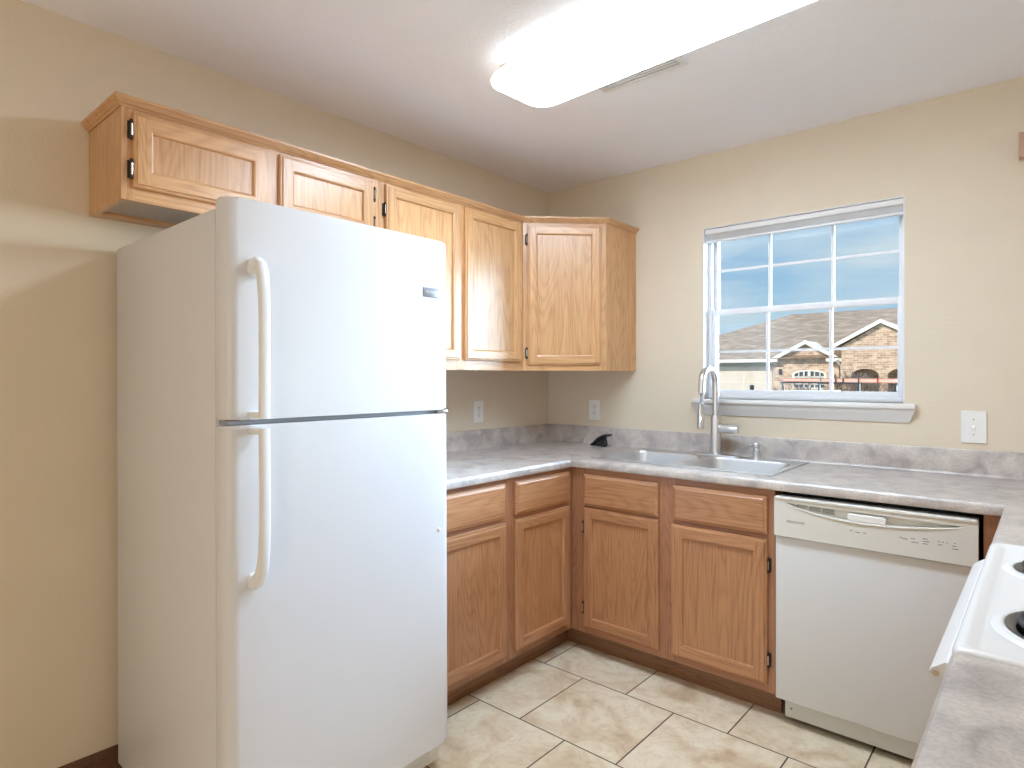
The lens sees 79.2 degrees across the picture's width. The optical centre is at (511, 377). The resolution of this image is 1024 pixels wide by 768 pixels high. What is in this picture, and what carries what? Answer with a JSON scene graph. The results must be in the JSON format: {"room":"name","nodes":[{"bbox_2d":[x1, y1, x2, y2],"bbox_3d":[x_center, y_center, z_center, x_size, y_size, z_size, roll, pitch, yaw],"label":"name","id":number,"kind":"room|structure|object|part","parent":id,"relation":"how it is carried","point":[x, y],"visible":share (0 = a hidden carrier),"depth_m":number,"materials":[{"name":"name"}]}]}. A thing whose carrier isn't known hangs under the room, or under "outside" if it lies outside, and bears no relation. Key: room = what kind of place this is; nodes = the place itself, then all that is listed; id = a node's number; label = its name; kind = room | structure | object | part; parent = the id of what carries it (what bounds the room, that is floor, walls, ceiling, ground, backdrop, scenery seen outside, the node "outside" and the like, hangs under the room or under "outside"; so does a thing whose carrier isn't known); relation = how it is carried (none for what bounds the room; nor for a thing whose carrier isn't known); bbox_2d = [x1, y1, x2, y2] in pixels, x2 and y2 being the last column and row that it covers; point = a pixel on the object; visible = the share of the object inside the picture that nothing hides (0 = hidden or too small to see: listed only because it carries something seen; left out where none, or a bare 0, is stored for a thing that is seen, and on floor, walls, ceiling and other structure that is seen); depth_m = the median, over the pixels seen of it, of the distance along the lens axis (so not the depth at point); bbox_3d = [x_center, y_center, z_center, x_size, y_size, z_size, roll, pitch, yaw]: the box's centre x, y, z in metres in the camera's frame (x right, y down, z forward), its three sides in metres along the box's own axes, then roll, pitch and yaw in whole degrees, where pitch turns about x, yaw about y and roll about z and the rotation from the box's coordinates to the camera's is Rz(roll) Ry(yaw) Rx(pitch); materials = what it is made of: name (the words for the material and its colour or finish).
{"room":"kitchen","nodes":[
{"label":"kitchen","id":0,"kind":"room"},
{"bbox_2d":[0,0,548,767],"bbox_3d":[-2.032,0.083,1.351,0.150,2.440,6.700,0,0,41],"label":"wall","id":1,"kind":"structure","parent":0,"point":[59,441],"depth_m":1.97,"materials":[{"name":"beige paint"}]},
{"bbox_2d":[58,744,121,767],"bbox_3d":[-2.694,1.262,0.469,0.013,0.080,4.500,0,0,41],"label":"baseboard","id":2,"kind":"structure","parent":1,"relation":"attached to","point":[108,757],"depth_m":2.02,"materials":[{"name":"brown wood"}]},
{"bbox_2d":[89,105,377,228],"bbox_3d":[-0.945,-0.660,2.236,0.323,0.282,0.911,0,0,41],"label":"upper cabinet","id":3,"kind":"object","parent":1,"relation":"attached to","point":[146,169],"visible":0.81,"depth_m":1.98,"materials":[{"name":"brown wood"}]},
{"bbox_3d":[-1.046,-0.526,2.324,0.055,0.014,0.879,0,0,41],"label":"hanging rail","id":4,"kind":"part","parent":3,"relation":"part of","materials":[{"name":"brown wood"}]},
{"bbox_3d":[-0.939,-0.532,2.231,0.225,0.003,0.877,0,0,41],"label":"panel","id":5,"kind":"part","parent":3,"relation":"part of","materials":[{"name":"brown wood"}]},
{"bbox_3d":[-0.989,-0.545,1.983,0.018,0.052,0.397,0,0,41],"label":"rail","id":6,"kind":"part","parent":3,"relation":"part of","materials":[{"name":"brown wood"}]},
{"bbox_3d":[-0.989,-0.781,1.983,0.018,0.040,0.397,0,0,41],"label":"rail","id":7,"kind":"part","parent":3,"relation":"part of","materials":[{"name":"brown wood"}]},
{"bbox_3d":[-0.975,-0.667,1.970,0.019,0.220,0.414,0,0,41],"label":"door","id":8,"kind":"part","parent":3,"relation":"part of","materials":[{"name":"brown wood"}]},
{"bbox_3d":[-0.977,-0.667,1.972,0.005,0.116,0.310,0,0,41],"label":"door panel","id":9,"kind":"part","parent":3,"relation":"part of","materials":[{"name":"brown wood"}]},
{"bbox_3d":[-0.695,-0.781,2.320,0.018,0.040,0.382,0,0,41],"label":"rail","id":10,"kind":"part","parent":3,"relation":"part of","materials":[{"name":"brown wood"}]},
{"bbox_3d":[-0.681,-0.667,2.308,0.019,0.220,0.398,0,0,41],"label":"door","id":11,"kind":"part","parent":3,"relation":"part of","materials":[{"name":"brown wood"}]},
{"bbox_3d":[-0.683,-0.667,2.309,0.005,0.116,0.294,0,0,41],"label":"door panel","id":12,"kind":"part","parent":3,"relation":"part of","materials":[{"name":"brown wood"}]},
{"bbox_2d":[81,91,638,233],"bbox_3d":[-0.326,-0.804,2.681,2.509,0.028,0.327,0,0,-41],"label":"crown molding","id":13,"kind":"structure","parent":3,"relation":"attached to","point":[116,99],"depth_m":2.21,"materials":[{"name":"brown wood"}]},
{"bbox_2d":[378,180,522,370],"bbox_3d":[-0.349,-0.417,2.920,0.323,0.769,0.901,0,0,41],"label":"upper cabinet","id":14,"kind":"object","parent":1,"relation":"attached to","point":[484,250],"visible":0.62,"depth_m":2.89,"materials":[{"name":"brown wood"}]},
{"bbox_3d":[-0.388,-0.781,2.672,0.018,0.040,0.396,0,0,41],"label":"rail","id":15,"kind":"part","parent":14,"relation":"part of","materials":[{"name":"brown wood"}]},
{"bbox_3d":[-0.374,-0.430,2.660,0.019,0.705,0.416,0,0,41],"label":"door","id":16,"kind":"part","parent":14,"relation":"part of","materials":[{"name":"brown wood"}]},
{"bbox_3d":[-0.376,-0.430,2.661,0.005,0.609,0.320,0,0,41],"label":"door panel","id":17,"kind":"part","parent":14,"relation":"part of","materials":[{"name":"brown wood"}]},
{"bbox_3d":[-0.388,-0.059,2.672,0.018,0.052,0.396,0,0,41],"label":"rail","id":18,"kind":"part","parent":14,"relation":"part of","materials":[{"name":"brown wood"}]},
{"bbox_3d":[-0.099,-0.781,3.004,0.018,0.040,0.380,0,0,41],"label":"rail","id":19,"kind":"part","parent":14,"relation":"part of","materials":[{"name":"brown wood"}]},
{"bbox_3d":[-0.099,-0.059,3.004,0.018,0.052,0.380,0,0,41],"label":"rail","id":20,"kind":"part","parent":14,"relation":"part of","materials":[{"name":"brown wood"}]},
{"bbox_3d":[-0.085,-0.430,2.990,0.019,0.705,0.398,0,0,41],"label":"door","id":21,"kind":"part","parent":14,"relation":"part of","materials":[{"name":"brown wood"}]},
{"bbox_3d":[-0.087,-0.430,2.992,0.005,0.609,0.302,0,0,41],"label":"door panel","id":22,"kind":"part","parent":14,"relation":"part of","materials":[{"name":"brown wood"}]},
{"bbox_2d":[473,401,482,422],"bbox_3d":[-0.181,0.186,3.354,0.008,0.117,0.074,0,0,41],"label":"wall outlet","id":23,"kind":"object","parent":1,"relation":"attached to","point":[477,405],"visible":1,"depth_m":3.34,"materials":[{"name":"white plastic"}]},
{"bbox_2d":[446,423,548,453],"bbox_3d":[-0.282,0.338,3.218,0.033,0.102,1.584,0,0,41],"label":"backsplash","id":24,"kind":"structure","parent":1,"relation":"attached to","point":[462,441],"depth_m":3.43,"materials":[{"name":"grey stone"}]},
{"bbox_2d":[22,0,1023,192],"bbox_3d":[0.377,-1.212,-0.716,6.500,0.150,7.050,0,0,41],"label":"ceiling","id":25,"kind":"structure","parent":0,"point":[417,72],"depth_m":2.26,"materials":[{"name":"paint"}]},
{"bbox_2d":[598,55,687,92],"bbox_3d":[0.462,-1.134,2.303,0.350,0.006,0.133,0,0,41],"label":"ceiling vent","id":26,"kind":"object","parent":25,"relation":"in","point":[678,61],"visible":0.48,"depth_m":2.31,"materials":[{"name":"white metal"}]},
{"bbox_2d":[490,0,815,106],"bbox_3d":[0.440,-1.093,1.927,1.220,0.088,0.326,0,0,44],"label":"ceiling light","id":27,"kind":"object","parent":25,"relation":"attached to","point":[635,36],"visible":1,"depth_m":1.95,"materials":[{"name":"white plastic"}]},
{"bbox_2d":[424,594,912,767],"bbox_3d":[0.377,1.363,-0.716,6.500,0.120,7.050,0,0,41],"label":"floor","id":28,"kind":"structure","parent":0,"point":[572,705],"depth_m":2.31,"materials":[{"name":"beige tile"}]},
{"bbox_2d":[117,196,447,767],"bbox_3d":[-0.721,0.428,2.020,0.855,1.744,0.747,0,0,41],"label":"refrigerator","id":29,"kind":"object","parent":28,"relation":"on","point":[281,370],"visible":1,"depth_m":1.71,"materials":[{"name":"metal"}]},
{"bbox_3d":[-0.633,-0.099,1.540,0.086,0.403,0.030,0,0,41],"label":"handle","id":30,"kind":"part","parent":29,"relation":"part of","materials":[{"name":"white plastic"}]},
{"bbox_3d":[-0.628,0.329,1.536,0.078,0.406,0.030,0,0,41],"label":"handle","id":31,"kind":"part","parent":29,"relation":"part of","materials":[{"name":"white plastic"}]},
{"bbox_3d":[-0.470,-0.170,1.801,0.057,0.553,0.745,0,0,41],"label":"freezer door","id":32,"kind":"part","parent":29,"relation":"part of","materials":[{"name":"metal"}]},
{"bbox_3d":[-0.467,0.660,1.798,0.057,1.080,0.745,0,0,41],"label":"door","id":33,"kind":"part","parent":29,"relation":"part of","materials":[{"name":"metal"}]},
{"bbox_2d":[446,479,507,705],"bbox_3d":[-0.400,0.866,2.628,0.626,0.874,0.490,0,0,41],"label":"base cabinet","id":34,"kind":"object","parent":28,"relation":"on","point":[476,515],"visible":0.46,"depth_m":2.47,"materials":[{"name":"brown wood"}]},
{"bbox_3d":[-0.171,0.892,2.432,0.005,0.464,0.335,0,0,41],"label":"door panel","id":35,"kind":"part","parent":34,"relation":"part of","materials":[{"name":"brown wood"}]},
{"bbox_3d":[-0.185,0.443,2.442,0.018,0.028,0.412,0,0,41],"label":"rail","id":36,"kind":"part","parent":34,"relation":"part of","materials":[{"name":"brown wood"}]},
{"bbox_3d":[-0.185,0.604,2.442,0.018,0.034,0.412,0,0,41],"label":"rail","id":37,"kind":"part","parent":34,"relation":"part of","materials":[{"name":"brown wood"}]},
{"bbox_3d":[-0.185,1.179,2.442,0.018,0.046,0.412,0,0,41],"label":"rail","id":38,"kind":"part","parent":34,"relation":"part of","materials":[{"name":"brown wood"}]},
{"bbox_3d":[-0.170,0.518,2.429,0.019,0.144,0.431,0,0,41],"label":"drawer","id":39,"kind":"part","parent":34,"relation":"part of","materials":[{"name":"brown wood"}]},
{"bbox_3d":[-0.169,0.892,2.430,0.019,0.564,0.435,0,0,41],"label":"door","id":40,"kind":"part","parent":34,"relation":"part of","materials":[{"name":"brown wood"}]},
{"bbox_2d":[496,467,570,678],"bbox_3d":[-0.064,0.866,3.012,0.626,0.874,0.528,0,0,41],"label":"base cabinet","id":41,"kind":"object","parent":28,"relation":"on","point":[539,504],"visible":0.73,"depth_m":2.76,"materials":[{"name":"brown wood"}]},
{"bbox_3d":[0.127,0.443,2.799,0.018,0.028,0.366,0,0,41],"label":"rail","id":42,"kind":"part","parent":41,"relation":"part of","materials":[{"name":"brown wood"}]},
{"bbox_3d":[0.127,0.604,2.799,0.018,0.034,0.366,0,0,41],"label":"rail","id":43,"kind":"part","parent":41,"relation":"part of","materials":[{"name":"brown wood"}]},
{"bbox_3d":[0.127,1.179,2.799,0.018,0.046,0.366,0,0,41],"label":"rail","id":44,"kind":"part","parent":41,"relation":"part of","materials":[{"name":"brown wood"}]},
{"bbox_3d":[0.142,0.517,2.787,0.019,0.142,0.388,0,0,41],"label":"drawer","id":45,"kind":"part","parent":41,"relation":"part of","materials":[{"name":"brown wood"}]},
{"bbox_3d":[0.142,0.890,2.787,0.019,0.560,0.388,0,0,41],"label":"door","id":46,"kind":"part","parent":41,"relation":"part of","materials":[{"name":"brown wood"}]},
{"bbox_3d":[0.140,0.890,2.789,0.005,0.464,0.292,0,0,41],"label":"door panel","id":47,"kind":"part","parent":41,"relation":"part of","materials":[{"name":"brown wood"}]},
{"bbox_2d":[568,467,782,712],"bbox_3d":[0.808,0.866,2.899,1.014,0.874,0.626,0,0,41],"label":"base cabinet","id":48,"kind":"object","parent":28,"relation":"on","point":[673,577],"visible":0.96,"depth_m":2.59,"materials":[{"name":"brown wood"}]},
{"bbox_3d":[0.484,0.891,2.782,0.289,0.462,0.005,0,0,41],"label":"door panel","id":49,"kind":"part","parent":48,"relation":"part of","materials":[{"name":"brown wood"}]},
{"bbox_3d":[0.482,0.527,2.780,0.385,0.146,0.019,0,0,41],"label":"false drawer","id":50,"kind":"part","parent":48,"relation":"part of","materials":[{"name":"brown wood"}]},
{"bbox_3d":[0.482,0.891,2.780,0.385,0.558,0.019,0,0,41],"label":"door","id":51,"kind":"part","parent":48,"relation":"part of","materials":[{"name":"brown wood"}]},
{"bbox_3d":[0.497,0.443,2.793,0.365,0.028,0.018,0,0,41],"label":"rail","id":52,"kind":"part","parent":48,"relation":"part of","materials":[{"name":"brown wood"}]},
{"bbox_3d":[0.497,0.604,2.793,0.365,0.034,0.018,0,0,41],"label":"rail","id":53,"kind":"part","parent":48,"relation":"part of","materials":[{"name":"brown wood"}]},
{"bbox_3d":[0.497,1.179,2.793,0.365,0.046,0.018,0,0,41],"label":"rail","id":54,"kind":"part","parent":48,"relation":"part of","materials":[{"name":"brown wood"}]},
{"bbox_3d":[0.824,0.894,2.486,0.292,0.448,0.005,0,0,41],"label":"door panel","id":55,"kind":"part","parent":48,"relation":"part of","materials":[{"name":"brown wood"}]},
{"bbox_3d":[0.822,0.894,2.484,0.396,0.552,0.019,0,0,41],"label":"door","id":56,"kind":"part","parent":48,"relation":"part of","materials":[{"name":"brown wood"}]},
{"bbox_3d":[0.837,0.443,2.497,0.368,0.028,0.018,0,0,41],"label":"rail","id":57,"kind":"part","parent":48,"relation":"part of","materials":[{"name":"brown wood"}]},
{"bbox_3d":[0.837,0.604,2.497,0.368,0.034,0.018,0,0,41],"label":"rail","id":58,"kind":"part","parent":48,"relation":"part of","materials":[{"name":"brown wood"}]},
{"bbox_3d":[0.837,1.179,2.497,0.368,0.046,0.018,0,0,41],"label":"rail","id":59,"kind":"part","parent":48,"relation":"part of","materials":[{"name":"brown wood"}]},
{"bbox_3d":[0.825,0.527,2.482,0.388,0.146,0.019,0,0,41],"label":"false drawer","id":60,"kind":"part","parent":48,"relation":"part of","materials":[{"name":"brown wood"}]},
{"bbox_2d":[774,491,983,759],"bbox_3d":[1.411,0.860,2.344,0.612,0.846,0.618,0,0,41],"label":"dishwasher","id":61,"kind":"object","parent":28,"relation":"on","point":[868,593],"visible":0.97,"depth_m":2.13,"materials":[{"name":"metal"}]},
{"bbox_3d":[1.260,1.244,2.158,0.585,0.076,0.014,0,0,41],"label":"toe panel","id":62,"kind":"part","parent":61,"relation":"part of","materials":[{"name":"metal"}]},
{"bbox_3d":[1.217,0.486,2.121,0.116,0.025,0.020,0,0,41],"label":"latch handle","id":63,"kind":"part","parent":61,"relation":"part of","materials":[{"name":"white plastic"}]},
{"bbox_3d":[1.232,0.517,2.139,0.612,0.146,0.061,0,0,41],"label":"control panel","id":64,"kind":"part","parent":61,"relation":"part of","materials":[{"name":"plastic"}]},
{"bbox_2d":[929,543,1023,677],"bbox_3d":[1.097,0.752,0.975,0.651,1.100,0.760,0,0,41],"label":"electric range","id":65,"kind":"object","parent":28,"relation":"on","point":[986,621],"visible":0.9,"depth_m":1.03,"materials":[{"name":"white metal"}]},
{"bbox_3d":[0.862,0.435,1.180,0.026,0.026,0.690,0,0,41],"label":"handle","id":66,"kind":"part","parent":65,"relation":"part of","materials":[{"name":"white metal"}]},
{"bbox_2d":[952,543,1023,666],"bbox_3d":[1.090,0.401,0.981,0.571,0.033,0.760,0,0,41],"label":"cooktop","id":67,"kind":"object","parent":65,"relation":"in","point":[990,625],"depth_m":1.03,"materials":[{"name":"white metal"}]},
{"bbox_2d":[984,515,1000,558],"bbox_3d":[1.734,0.866,1.707,0.690,0.874,1.172,0,0,41],"label":"base cabinet","id":68,"kind":"object","parent":28,"relation":"on","point":[991,523],"visible":0.02,"depth_m":1.92,"materials":[{"name":"brown wood"}]},
{"bbox_2d":[446,423,1023,545],"bbox_3d":[0.787,0.356,2.286,2.869,0.140,1.584,0,0,41],"label":"countertop","id":69,"kind":"structure","parent":68,"relation":"on","point":[982,482],"depth_m":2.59,"materials":[{"name":"grey stone"}]},
{"bbox_2d":[446,441,572,489],"bbox_3d":[-0.056,0.407,3.020,0.634,0.038,1.583,0,0,41],"label":"countertop","id":70,"kind":"structure","parent":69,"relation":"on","point":[474,467],"depth_m":2.82,"materials":[{"name":"grey stone"}]},
{"bbox_2d":[590,434,611,446],"bbox_3d":[0.498,0.351,3.476,0.044,0.074,0.154,0,0,-29],"label":"scraper","id":71,"kind":"object","parent":69,"relation":"on","point":[601,441],"visible":1,"depth_m":3.45,"materials":[{"name":"black plastic"}]},
{"bbox_2d":[591,448,808,475],"bbox_3d":[0.860,0.473,2.881,0.840,0.181,0.501,0,0,41],"label":"sink","id":72,"kind":"object","parent":69,"relation":"in","point":[744,465],"visible":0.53,"depth_m":2.91,"materials":[{"name":"silver metal"}]},
{"bbox_2d":[747,442,761,458],"bbox_3d":[1.140,0.345,2.900,0.052,0.075,0.069,0,0,41],"label":"soap dispenser","id":73,"kind":"object","parent":72,"relation":"on","point":[756,452],"visible":1,"depth_m":2.89,"materials":[{"name":"silver metal"}]},
{"bbox_2d":[691,366,741,457],"bbox_3d":[0.949,0.164,2.979,0.194,0.437,0.256,0,0,-45],"label":"kitchen faucet","id":74,"kind":"object","parent":69,"relation":"on","point":[717,428],"visible":1,"depth_m":3.00,"materials":[{"name":"silver metal"}]},
{"bbox_3d":[0.946,0.069,2.976,0.172,0.247,0.031,0,0,-45],"label":"spout","id":75,"kind":"part","parent":74,"relation":"part of","materials":[{"name":"silver metal"}]},
{"bbox_3d":[0.996,0.379,3.026,0.056,0.007,0.256,0,0,-45],"label":"deck plate","id":76,"kind":"part","parent":74,"relation":"part of","materials":[{"name":"silver metal"}]},
{"bbox_3d":[1.043,0.251,2.978,0.041,0.041,0.094,0,0,-45],"label":"handle","id":77,"kind":"part","parent":74,"relation":"part of","materials":[{"name":"silver metal"}]},
{"bbox_2d":[992,505,1023,545],"bbox_3d":[1.758,0.407,1.700,0.634,0.038,1.190,0,0,41],"label":"countertop","id":78,"kind":"structure","parent":69,"relation":"on","point":[1010,529],"depth_m":1.60,"materials":[{"name":"grey laminate"}]},
{"bbox_3d":[0.589,0.865,0.358,0.626,0.874,0.820,0,0,41],"label":"base cabinet","id":79,"kind":"object","parent":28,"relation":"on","visible":0},
{"bbox_2d":[911,652,1023,767],"bbox_3d":[0.577,0.407,0.345,0.634,0.038,0.872,0,0,41],"label":"countertop","id":80,"kind":"structure","parent":79,"relation":"on","point":[976,718],"depth_m":0.70,"materials":[{"name":"grey laminate"}]},
{"bbox_2d":[549,76,1023,593],"bbox_3d":[2.628,0.083,1.865,6.500,2.440,0.200,0,0,41],"label":"wall","id":81,"kind":"structure","parent":0,"point":[953,159],"depth_m":2.64,"materials":[{"name":"beige paint"}]},
{"bbox_2d":[523,223,635,370],"bbox_3d":[0.256,-0.417,3.396,0.610,0.769,0.610,0,0,41],"label":"upper cabinet","id":82,"kind":"object","parent":81,"relation":"attached to","point":[579,280],"visible":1,"depth_m":3.17,"materials":[{"name":"brown wood"}]},
{"bbox_3d":[0.269,-0.420,3.171,0.379,0.715,0.019,0,0,-4],"label":"door","id":83,"kind":"part","parent":82,"relation":"part of","materials":[{"name":"brown wood"}]},
{"bbox_3d":[0.270,-0.780,3.190,0.351,0.042,0.018,0,0,-4],"label":"rail","id":84,"kind":"part","parent":82,"relation":"part of","materials":[{"name":"brown wood"}]},
{"bbox_3d":[0.270,-0.052,3.190,0.351,0.040,0.018,0,0,-4],"label":"rail","id":85,"kind":"part","parent":82,"relation":"part of","materials":[{"name":"brown wood"}]},
{"bbox_3d":[0.269,-0.420,3.174,0.283,0.619,0.005,0,0,-4],"label":"door panel","id":86,"kind":"part","parent":82,"relation":"part of","materials":[{"name":"brown wood"}]},
{"bbox_3d":[0.256,-0.417,3.396,0.610,0.769,0.610,0,0,41],"label":"panel","id":87,"kind":"part","parent":82,"relation":"part of","materials":[{"name":"brown wood"}]},
{"bbox_2d":[589,400,600,419],"bbox_3d":[0.481,0.191,3.599,0.078,0.117,0.008,0,0,41],"label":"wall outlet","id":88,"kind":"object","parent":81,"relation":"attached to","point":[594,405],"visible":1,"depth_m":3.59,"materials":[{"name":"white plastic"}]},
{"bbox_2d":[549,424,1023,480],"bbox_3d":[1.296,0.338,2.871,2.869,0.102,0.033,0,0,41],"label":"backsplash","id":89,"kind":"structure","parent":81,"relation":"attached to","point":[948,461],"depth_m":2.77,"materials":[{"name":"grey stone"}]},
{"bbox_2d":[703,196,903,402],"bbox_3d":[1.357,-0.325,2.933,0.881,0.870,0.135,0,0,41],"label":"window","id":90,"kind":"structure","parent":81,"relation":"in","point":[710,336],"depth_m":2.95,"materials":[{"name":"white plastic"}]},
{"bbox_2d":[705,198,902,328],"bbox_3d":[1.330,-0.500,2.903,0.868,0.506,0.042,0,0,41],"label":"window blind","id":91,"kind":"object","parent":90,"relation":"attached to","point":[890,208],"visible":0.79,"depth_m":2.86,"materials":[{"name":"white paint"}]},
{"bbox_3d":[1.331,-0.694,2.903,0.868,0.012,0.028,0,0,41],"label":"rail","id":92,"kind":"part","parent":91,"relation":"part of","materials":[{"name":"white plastic"}]},
{"bbox_2d":[716,308,897,390],"bbox_3d":[1.362,-0.127,2.940,0.809,0.382,0.006,0,0,41],"label":"grille","id":93,"kind":"object","parent":90,"relation":"attached to","point":[761,310],"depth_m":3.02,"materials":[{"name":"white plastic"}]},
{"bbox_3d":[1.366,-0.129,2.944,0.841,0.438,0.028,0,0,41],"label":"sash","id":94,"kind":"part","parent":90,"relation":"part of","materials":[{"name":"white plastic"}]},
{"bbox_3d":[1.387,-0.531,2.969,0.841,0.417,0.028,0,0,41],"label":"sash","id":95,"kind":"part","parent":90,"relation":"part of","materials":[{"name":"white plastic"}]},
{"bbox_2d":[718,225,898,305],"bbox_3d":[1.383,-0.532,2.964,0.809,0.371,0.006,0,0,41],"label":"grille","id":96,"kind":"object","parent":90,"relation":"attached to","point":[832,258],"depth_m":2.98,"materials":[{"name":"white plastic"}]},
{"bbox_2d":[691,398,916,422],"bbox_3d":[1.314,0.150,2.891,0.979,0.080,0.104,0,0,41],"label":"trim","id":97,"kind":"structure","parent":81,"relation":"attached to","point":[853,411],"depth_m":2.80,"materials":[{"name":"white paint"}]},
{"bbox_3d":[1.317,0.121,2.889,0.973,0.022,0.104,0,0,41],"label":"window stool","id":98,"kind":"part","parent":97,"relation":"part of","materials":[{"name":"white paint"}]},
{"bbox_2d":[961,411,986,443],"bbox_3d":[1.813,0.197,2.431,0.082,0.126,0.018,0,0,41],"label":"light switch","id":99,"kind":"object","parent":81,"relation":"attached to","point":[973,423],"visible":1,"depth_m":2.43,"materials":[{"name":"white plastic"}]},
{"bbox_2d":[1019,131,1023,160],"bbox_3d":[1.977,-0.866,2.266,0.188,0.095,0.052,0,0,41],"label":"wall box","id":100,"kind":"object","parent":81,"relation":"attached to","point":[1021,134],"visible":1,"depth_m":2.30,"materials":[{"name":"brown wood"}]},
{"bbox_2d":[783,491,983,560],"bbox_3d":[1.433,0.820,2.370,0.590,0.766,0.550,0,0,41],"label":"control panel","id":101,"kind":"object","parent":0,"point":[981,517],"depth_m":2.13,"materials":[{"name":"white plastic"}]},
{"label":"outside","id":102,"kind":"structure","parent":0,"visible":0},
{"bbox_3d":[29.882,2.103,37.839,120.000,0.200,89.750,0,0,41],"label":"ground","id":103,"kind":"structure","parent":102,"visible":0},
{"bbox_2d":[773,377,812,389],"bbox_3d":[9.172,0.984,19.966,1.393,2.054,1.557,0,0,-2],"label":"bare tree","id":104,"kind":"object","parent":103,"relation":"on","point":[774,388],"visible":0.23,"depth_m":19.85,"materials":[{"name":"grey plant"}]},
{"bbox_2d":[719,308,897,391],"bbox_3d":[15.435,-0.477,27.052,17.600,4.960,11.800,0,0,41],"label":"house","id":105,"kind":"structure","parent":103,"relation":"on","point":[873,327],"depth_m":25.03,"materials":[{"name":"beige brick"}]},
{"bbox_3d":[9.438,-0.497,25.713,2.920,0.120,0.100,0,0,41],"label":"garage trim","id":106,"kind":"part","parent":105,"relation":"part of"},
{"bbox_3d":[9.661,0.792,25.565,2.150,2.380,0.070,0,0,41],"label":"garage door","id":107,"kind":"part","parent":105,"relation":"part of","materials":[{"name":"beige"}]},
{"bbox_2d":[791,390,840,390],"bbox_3d":[8.212,1.173,17.163,5.150,1.620,1.940,0,0,41],"label":"pickup truck","id":108,"kind":"object","parent":103,"relation":"on","point":[791,390],"visible":0.02,"depth_m":17.12,"materials":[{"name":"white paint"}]},
{"bbox_2d":[822,370,871,390],"bbox_3d":[11.825,0.886,21.847,1.760,2.247,1.370,0,0,41],"label":"bare tree","id":109,"kind":"object","parent":103,"relation":"on","point":[836,385],"visible":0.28,"depth_m":21.88,"materials":[{"name":"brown plant"}]},
{"bbox_2d":[843,367,893,391],"bbox_3d":[11.075,0.841,19.288,1.531,2.344,1.428,0,0,41],"label":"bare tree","id":110,"kind":"object","parent":103,"relation":"on","point":[877,385],"visible":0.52,"depth_m":19.22,"materials":[{"name":"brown plant"}]},
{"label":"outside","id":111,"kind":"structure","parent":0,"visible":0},
{"bbox_3d":[6.962,1.992,11.553,120.000,0.019,7.500,0,0,41],"label":"street","id":112,"kind":"object","parent":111,"visible":0},
{"bbox_2d":[781,382,897,391],"bbox_3d":[7.187,1.046,13.102,1.000,1.873,4.300,0,0,-3],"label":"ladder rack","id":113,"kind":"object","parent":112,"relation":"on","point":[895,385],"visible":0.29,"depth_m":13.54,"materials":[{"name":"black metal"}]},
{"bbox_3d":[7.083,1.046,15.149,1.000,1.873,0.044,0,0,-3],"label":"post frame","id":114,"kind":"part","parent":113,"relation":"part of","materials":[{"name":"white metal"}]},
{"bbox_3d":[7.164,1.046,13.552,1.000,1.873,0.044,0,0,-3],"label":"post frame","id":115,"kind":"part","parent":113,"relation":"part of","materials":[{"name":"white metal"}]},
{"bbox_2d":[782,378,897,382],"bbox_3d":[7.189,0.067,12.852,0.461,0.091,5.600,0,0,-3],"label":"ladder","id":116,"kind":"object","parent":113,"relation":"on","point":[857,380],"visible":0.66,"depth_m":12.87,"materials":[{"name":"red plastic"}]},
{"bbox_3d":[6.995,0.068,12.842,0.030,0.080,5.600,0,0,-3],"label":"rail","id":117,"kind":"part","parent":116,"relation":"part of","materials":[{"name":"metal"}]},
{"bbox_3d":[7.291,1.046,11.055,1.000,1.873,0.044,0,0,-3],"label":"post frame","id":118,"kind":"part","parent":113,"relation":"part of","materials":[{"name":"white metal"}]}
]}

